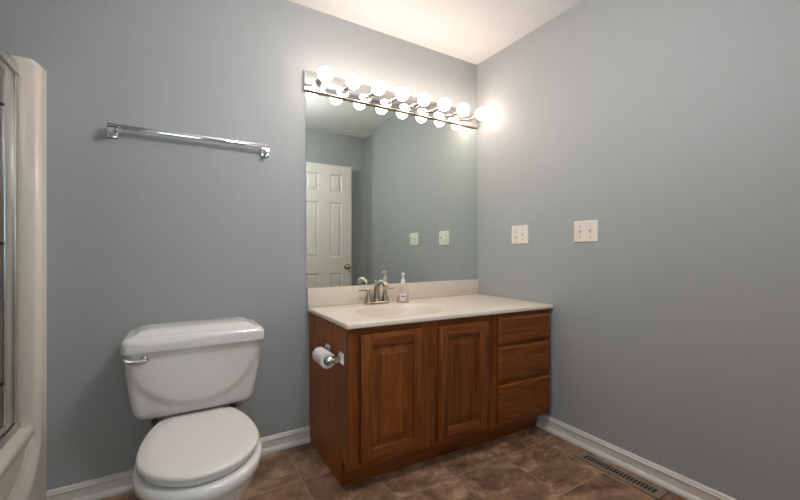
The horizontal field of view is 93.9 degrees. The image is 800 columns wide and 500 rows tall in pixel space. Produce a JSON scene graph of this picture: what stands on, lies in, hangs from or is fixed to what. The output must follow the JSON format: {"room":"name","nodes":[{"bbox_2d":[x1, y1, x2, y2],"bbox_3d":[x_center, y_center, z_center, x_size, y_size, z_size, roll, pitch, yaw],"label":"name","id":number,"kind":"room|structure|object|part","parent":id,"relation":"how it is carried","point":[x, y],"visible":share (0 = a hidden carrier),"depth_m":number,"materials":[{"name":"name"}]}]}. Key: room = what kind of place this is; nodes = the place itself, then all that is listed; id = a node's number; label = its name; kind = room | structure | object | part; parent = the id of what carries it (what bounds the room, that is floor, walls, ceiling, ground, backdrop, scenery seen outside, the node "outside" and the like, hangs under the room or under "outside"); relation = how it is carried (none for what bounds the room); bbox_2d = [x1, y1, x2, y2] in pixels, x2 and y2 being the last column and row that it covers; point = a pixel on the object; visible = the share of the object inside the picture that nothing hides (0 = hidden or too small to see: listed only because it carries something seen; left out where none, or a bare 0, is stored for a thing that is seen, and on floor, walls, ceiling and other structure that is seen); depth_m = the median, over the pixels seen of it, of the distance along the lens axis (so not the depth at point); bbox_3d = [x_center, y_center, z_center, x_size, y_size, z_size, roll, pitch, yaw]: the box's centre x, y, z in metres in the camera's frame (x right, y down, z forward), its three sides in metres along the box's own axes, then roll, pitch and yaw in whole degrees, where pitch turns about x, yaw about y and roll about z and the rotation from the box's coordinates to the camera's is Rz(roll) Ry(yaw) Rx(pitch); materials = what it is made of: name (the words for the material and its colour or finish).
{"room":"bathroom","nodes":[
{"label":"bathroom","id":0,"kind":"room"},
{"bbox_2d":[0,0,476,490],"bbox_3d":[-0.777,-0.145,1.998,3.500,2.422,0.120,0,0,-31],"label":"wall","id":1,"kind":"structure","parent":0,"point":[143,228],"depth_m":1.76,"materials":[{"name":"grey paint"}]},
{"bbox_2d":[46,426,309,499],"bbox_3d":[-0.969,1.025,1.797,1.091,0.083,0.026,0,0,-31],"label":"baseboard","id":2,"kind":"structure","parent":1,"relation":"attached to","point":[100,488],"depth_m":1.63,"materials":[{"name":"white paint"}]},
{"bbox_2d":[107,122,269,157],"bbox_3d":[-0.966,-0.514,1.767,0.678,0.051,0.080,0,0,-31],"label":"towel bar","id":3,"kind":"object","parent":1,"relation":"attached to","point":[112,128],"visible":1,"depth_m":1.72,"materials":[{"name":"silver metal"}]},
{"bbox_3d":[-1.239,-0.514,1.602,0.040,0.050,0.080,0,0,-31],"label":"post","id":4,"kind":"part","parent":3,"relation":"part of","materials":[{"name":"silver metal"}]},
{"bbox_3d":[-0.693,-0.514,1.932,0.040,0.050,0.080,0,0,-31],"label":"post","id":5,"kind":"part","parent":3,"relation":"part of","materials":[{"name":"silver metal"}]},
{"bbox_2d":[306,91,476,287],"bbox_3d":[0.021,-0.335,2.405,1.270,1.096,0.005,0,0,-31],"label":"wall mirror","id":6,"kind":"object","parent":1,"relation":"attached to","point":[390,193],"visible":0.86,"depth_m":2.33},
{"bbox_2d":[307,279,478,306],"bbox_3d":[0.028,0.266,2.399,1.266,0.105,0.020,0,0,-31],"label":"backsplash","id":7,"kind":"structure","parent":1,"relation":"attached to","point":[325,296],"depth_m":2.34,"materials":[{"name":"beige stone"}]},
{"bbox_2d":[304,66,486,128],"bbox_3d":[0.055,-0.939,2.326,1.275,0.110,0.176,0,0,-31],"label":"vanity light bar","id":8,"kind":"object","parent":1,"relation":"attached to","point":[323,82],"visible":1,"depth_m":2.29,"materials":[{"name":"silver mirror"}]},
{"bbox_2d":[315,66,332,86],"bbox_3d":[-0.416,-0.939,2.030,0.081,0.081,0.154,0,0,-31],"label":"bulb","id":9,"kind":"object","parent":8,"relation":"attached to","point":[324,75],"depth_m":1.98,"materials":[{"name":"white glass"}]},
{"bbox_2d":[342,74,360,92],"bbox_3d":[-0.279,-0.939,2.112,0.081,0.081,0.154,0,0,-31],"label":"bulb","id":10,"kind":"object","parent":8,"relation":"attached to","point":[352,82],"depth_m":2.06,"materials":[{"name":"white glass"}]},
{"bbox_2d":[367,80,385,97],"bbox_3d":[-0.143,-0.939,2.194,0.081,0.081,0.154,0,0,-31],"label":"bulb","id":11,"kind":"object","parent":8,"relation":"attached to","point":[378,87],"depth_m":2.15,"materials":[{"name":"white glass"}]},
{"bbox_2d":[390,87,408,103],"bbox_3d":[-0.006,-0.939,2.277,0.081,0.081,0.154,0,0,-31],"label":"bulb","id":12,"kind":"object","parent":8,"relation":"attached to","point":[402,93],"depth_m":2.23,"materials":[{"name":"white glass"}]},
{"bbox_2d":[411,92,430,108],"bbox_3d":[0.131,-0.939,2.359,0.081,0.081,0.154,0,0,-31],"label":"bulb","id":13,"kind":"object","parent":8,"relation":"attached to","point":[423,99],"depth_m":2.31,"materials":[{"name":"white glass"}]},
{"bbox_2d":[431,98,450,112],"bbox_3d":[0.267,-0.939,2.442,0.081,0.081,0.154,0,0,-31],"label":"bulb","id":14,"kind":"object","parent":8,"relation":"attached to","point":[444,104],"depth_m":2.40,"materials":[{"name":"white glass"}]},
{"bbox_2d":[450,103,469,117],"bbox_3d":[0.404,-0.939,2.524,0.081,0.081,0.154,0,0,-31],"label":"bulb","id":15,"kind":"object","parent":8,"relation":"attached to","point":[463,109],"depth_m":2.48,"materials":[{"name":"white glass"}]},
{"bbox_2d":[468,108,486,121],"bbox_3d":[0.541,-0.939,2.607,0.081,0.081,0.154,0,0,-31],"label":"bulb","id":16,"kind":"object","parent":8,"relation":"attached to","point":[481,113],"depth_m":2.56,"materials":[{"name":"white glass"}]},
{"bbox_2d":[101,425,685,499],"bbox_3d":[0.603,1.116,0.658,4.480,0.100,3.840,0,0,-31],"label":"floor","id":17,"kind":"structure","parent":0,"point":[533,463],"depth_m":1.76,"materials":[{"name":"brown tile"}]},
{"bbox_2d":[0,55,46,499],"bbox_3d":[-1.396,0.158,0.661,0.814,1.817,1.526,0,0,-31],"label":"shower surround","id":18,"kind":"object","parent":17,"relation":"on","point":[23,459],"visible":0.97,"depth_m":1.46,"materials":[{"name":"white plastic"}]},
{"bbox_2d":[0,43,19,449],"bbox_3d":[-1.125,-0.021,0.825,0.052,1.413,1.420,0,0,-31],"label":"sliding shower door","id":19,"kind":"structure","parent":18,"relation":"attached to","point":[9,425],"depth_m":1.37,"materials":[{"name":"glass"}]},
{"bbox_3d":[-1.284,-0.009,1.104,0.006,1.327,0.702,0,0,-31],"label":"glass panel","id":20,"kind":"part","parent":19,"relation":"part of","materials":[{"name":"grey"}]},
{"bbox_3d":[-1.284,-0.009,1.104,0.014,1.330,0.714,0,0,-31],"label":"panel frame","id":21,"kind":"part","parent":19,"relation":"part of","materials":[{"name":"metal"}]},
{"bbox_2d":[0,426,34,499],"bbox_3d":[-1.394,0.877,0.662,0.764,0.378,1.470,0,0,-31],"label":"tub","id":22,"kind":"object","parent":18,"relation":"in","point":[17,456],"depth_m":1.35,"materials":[{"name":"white ceramic"}]},
{"bbox_2d":[120,317,263,499],"bbox_3d":[-0.763,0.697,1.432,0.535,0.739,0.808,0,0,-31],"label":"toilet","id":23,"kind":"object","parent":17,"relation":"on","point":[184,374],"visible":1,"depth_m":1.49,"materials":[{"name":"white ceramic"}]},
{"bbox_3d":[-1.035,0.434,1.467,0.088,0.038,0.037,0,0,-31],"label":"flush lever","id":24,"kind":"part","parent":23,"relation":"part of","materials":[{"name":"silver metal"}]},
{"bbox_3d":[-0.906,0.367,1.669,0.535,0.079,0.254,0,0,-31],"label":"tank lid","id":25,"kind":"part","parent":23,"relation":"part of","materials":[{"name":"white ceramic"}]},
{"bbox_3d":[-0.910,0.551,1.674,0.518,0.298,0.228,0,0,-31],"label":"tank","id":26,"kind":"part","parent":23,"relation":"part of","materials":[{"name":"white ceramic"}]},
{"bbox_3d":[-0.696,0.665,1.306,0.371,0.020,0.482,0,0,-31],"label":"seat lid","id":27,"kind":"part","parent":23,"relation":"part of","materials":[{"name":"white plastic"}]},
{"bbox_3d":[-0.733,0.881,1.367,0.390,0.371,0.666,0,0,-31],"label":"bowl","id":28,"kind":"part","parent":23,"relation":"part of","materials":[{"name":"white ceramic"}]},
{"bbox_2d":[309,309,549,485],"bbox_3d":[0.190,0.704,2.130,1.244,0.723,0.647,0,0,-31],"label":"vanity cabinet","id":29,"kind":"object","parent":17,"relation":"on","point":[403,395],"visible":0.93,"depth_m":1.82,"materials":[{"name":"brown wood"}]},
{"bbox_3d":[-0.367,0.704,1.860,0.004,0.723,0.536,0,0,-31],"label":"panel","id":30,"kind":"part","parent":29,"relation":"part of","materials":[{"name":"brown wood"}]},
{"bbox_2d":[313,343,344,364],"bbox_3d":[-0.333,0.484,1.726,0.076,0.052,0.220,0,0,-31],"label":"toilet paper holder","id":31,"kind":"object","parent":29,"relation":"attached to","point":[340,358],"visible":0.55,"depth_m":1.65,"materials":[{"name":"silver metal"}]},
{"bbox_3d":[-0.376,0.484,1.798,0.076,0.052,0.052,0,0,-31],"label":"post","id":32,"kind":"part","parent":31,"relation":"part of","materials":[{"name":"silver metal"}]},
{"bbox_2d":[312,347,334,368],"bbox_3d":[-0.351,0.494,1.718,0.071,0.071,0.116,0,0,-31],"label":"toilet paper roll","id":33,"kind":"object","parent":31,"relation":"hanging from","point":[319,354],"visible":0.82,"depth_m":1.68,"materials":[{"name":"white paper"}]},
{"bbox_3d":[-0.290,0.484,1.654,0.076,0.052,0.052,0,0,-31],"label":"post","id":34,"kind":"part","parent":31,"relation":"part of","materials":[{"name":"silver metal"}]},
{"bbox_3d":[-0.039,0.362,1.720,0.298,0.039,0.017,0,0,-28],"label":"rail","id":35,"kind":"part","parent":29,"relation":"part of","materials":[{"name":"brown wood"}]},
{"bbox_3d":[-0.039,0.934,1.720,0.298,0.045,0.017,0,0,-28],"label":"rail","id":36,"kind":"part","parent":29,"relation":"part of","materials":[{"name":"brown wood"}]},
{"bbox_3d":[-0.031,0.651,1.703,0.324,0.560,0.021,0,0,-28],"label":"door","id":37,"kind":"part","parent":29,"relation":"part of","materials":[{"name":"brown wood"}]},
{"bbox_3d":[-0.031,0.651,1.703,0.220,0.456,0.019,0,0,-28],"label":"raised panel","id":38,"kind":"part","parent":29,"relation":"part of","materials":[{"name":"brown wood"}]},
{"bbox_3d":[-0.031,0.399,1.703,0.214,0.056,0.020,0,0,-28],"label":"rail","id":39,"kind":"part","parent":29,"relation":"part of","materials":[{"name":"brown wood"}]},
{"bbox_3d":[-0.031,0.903,1.703,0.214,0.056,0.020,0,0,-28],"label":"rail","id":40,"kind":"part","parent":29,"relation":"part of","materials":[{"name":"brown wood"}]},
{"bbox_2d":[307,279,553,329],"bbox_3d":[0.189,0.334,2.132,1.266,0.242,0.646,0,0,-31],"label":"countertop","id":41,"kind":"structure","parent":29,"relation":"on","point":[345,307],"depth_m":2.15,"materials":[{"name":"beige stone"}]},
{"bbox_2d":[359,280,393,304],"bbox_3d":[-0.132,0.245,2.221,0.178,0.146,0.179,0,0,16],"label":"faucet","id":42,"kind":"object","parent":41,"relation":"on","point":[376,298],"visible":1,"depth_m":2.21,"materials":[{"name":"silver metal"}]},
{"bbox_3d":[-0.183,0.265,2.195,0.048,0.081,0.048,0,0,-31],"label":"handle","id":43,"kind":"part","parent":42,"relation":"part of","materials":[{"name":"silver metal"}]},
{"bbox_3d":[-0.137,0.311,2.223,0.152,0.014,0.052,0,0,-31],"label":"plate","id":44,"kind":"part","parent":42,"relation":"part of","materials":[{"name":"silver metal"}]},
{"bbox_3d":[-0.112,0.239,2.181,0.044,0.134,0.150,0,0,-31],"label":"spout","id":45,"kind":"part","parent":42,"relation":"part of","materials":[{"name":"silver metal"}]},
{"bbox_3d":[-0.091,0.265,2.251,0.048,0.081,0.048,0,0,-31],"label":"handle","id":46,"kind":"part","parent":42,"relation":"part of","materials":[{"name":"silver metal"}]},
{"bbox_2d":[397,273,408,302],"bbox_3d":[0.019,0.228,2.266,0.072,0.179,0.054,0,0,-2],"label":"soap dispenser","id":47,"kind":"object","parent":41,"relation":"on","point":[403,291],"visible":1,"depth_m":2.25,"materials":[{"name":"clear plastic"}]},
{"bbox_2d":[397,284,408,302],"bbox_3d":[0.019,0.259,2.270,0.072,0.118,0.046,0,0,-2],"label":"bottle","id":48,"kind":"object","parent":47,"relation":"attached to","point":[403,291],"depth_m":2.25,"materials":[{"name":"clear plastic"}]},
{"bbox_3d":[0.310,0.362,1.904,0.291,0.039,0.017,0,0,-28],"label":"rail","id":49,"kind":"part","parent":29,"relation":"part of","materials":[{"name":"brown wood"}]},
{"bbox_3d":[0.310,0.934,1.904,0.291,0.045,0.017,0,0,-28],"label":"rail","id":50,"kind":"part","parent":29,"relation":"part of","materials":[{"name":"brown wood"}]},
{"bbox_3d":[0.320,0.652,1.887,0.315,0.555,0.022,0,0,-28],"label":"door","id":51,"kind":"part","parent":29,"relation":"part of","materials":[{"name":"brown wood"}]},
{"bbox_3d":[0.320,0.652,1.887,0.211,0.451,0.020,0,0,-28],"label":"raised panel","id":52,"kind":"part","parent":29,"relation":"part of","materials":[{"name":"brown wood"}]},
{"bbox_3d":[0.320,0.402,1.887,0.205,0.056,0.021,0,0,-28],"label":"rail","id":53,"kind":"part","parent":29,"relation":"part of","materials":[{"name":"brown wood"}]},
{"bbox_3d":[0.320,0.901,1.887,0.205,0.056,0.021,0,0,-28],"label":"rail","id":54,"kind":"part","parent":29,"relation":"part of","materials":[{"name":"brown wood"}]},
{"bbox_3d":[0.684,0.359,2.102,0.361,0.034,0.018,0,0,-28],"label":"rail","id":55,"kind":"part","parent":29,"relation":"part of","materials":[{"name":"brown wood"}]},
{"bbox_3d":[0.684,0.513,2.102,0.361,0.036,0.018,0,0,-28],"label":"rail","id":56,"kind":"part","parent":29,"relation":"part of","materials":[{"name":"brown wood"}]},
{"bbox_3d":[0.684,0.710,2.102,0.361,0.042,0.018,0,0,-28],"label":"rail","id":57,"kind":"part","parent":29,"relation":"part of","materials":[{"name":"brown wood"}]},
{"bbox_3d":[0.684,0.932,2.102,0.361,0.048,0.018,0,0,-28],"label":"rail","id":58,"kind":"part","parent":29,"relation":"part of","materials":[{"name":"brown wood"}]},
{"bbox_3d":[0.697,0.822,2.084,0.390,0.199,0.022,0,0,-28],"label":"drawer","id":59,"kind":"part","parent":29,"relation":"part of","materials":[{"name":"brown wood"}]},
{"bbox_3d":[0.697,0.611,2.084,0.390,0.179,0.022,0,0,-28],"label":"drawer","id":60,"kind":"part","parent":29,"relation":"part of","materials":[{"name":"brown wood"}]},
{"bbox_3d":[0.697,0.435,2.084,0.390,0.140,0.022,0,0,-28],"label":"drawer","id":61,"kind":"part","parent":29,"relation":"part of","materials":[{"name":"brown wood"}]},
{"bbox_2d":[575,451,667,499],"bbox_3d":[1.040,1.064,1.783,0.086,0.005,0.389,0,0,-31],"label":"floor vent","id":62,"kind":"object","parent":17,"relation":"in","point":[652,490],"visible":1,"depth_m":1.76,"materials":[{"name":"beige metal"}]},
{"bbox_2d":[288,0,581,64],"bbox_3d":[0.603,-1.406,0.658,4.480,0.100,3.840,0,0,-31],"label":"ceiling","id":63,"kind":"structure","parent":0,"point":[472,31],"depth_m":2.19,"materials":[{"name":"white paint"}]},
{"bbox_2d":[477,0,799,499],"bbox_3d":[1.184,-0.145,1.902,0.200,2.422,2.070,0,0,-31],"label":"wall","id":64,"kind":"structure","parent":0,"point":[673,126],"depth_m":1.69,"materials":[{"name":"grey paint"}]},
{"bbox_2d":[512,225,527,243],"bbox_3d":[0.761,-0.099,2.390,0.020,0.118,0.133,0,0,-31],"label":"outlet plate","id":65,"kind":"object","parent":64,"relation":"attached to","point":[519,233],"visible":1,"depth_m":2.38,"materials":[{"name":"beige plastic"}]},
{"bbox_2d":[574,220,597,241],"bbox_3d":[0.993,-0.100,2.006,0.020,0.115,0.137,0,0,-31],"label":"switch plate","id":66,"kind":"object","parent":64,"relation":"attached to","point":[584,231],"visible":1,"depth_m":2.00,"materials":[{"name":"beige plastic"}]},
{"bbox_2d":[536,414,736,499],"bbox_3d":[1.133,1.025,1.769,0.026,0.083,1.155,0,0,-31],"label":"baseboard","id":67,"kind":"structure","parent":64,"relation":"attached to","point":[682,486],"depth_m":1.79,"materials":[{"name":"white paint"}]}
]}

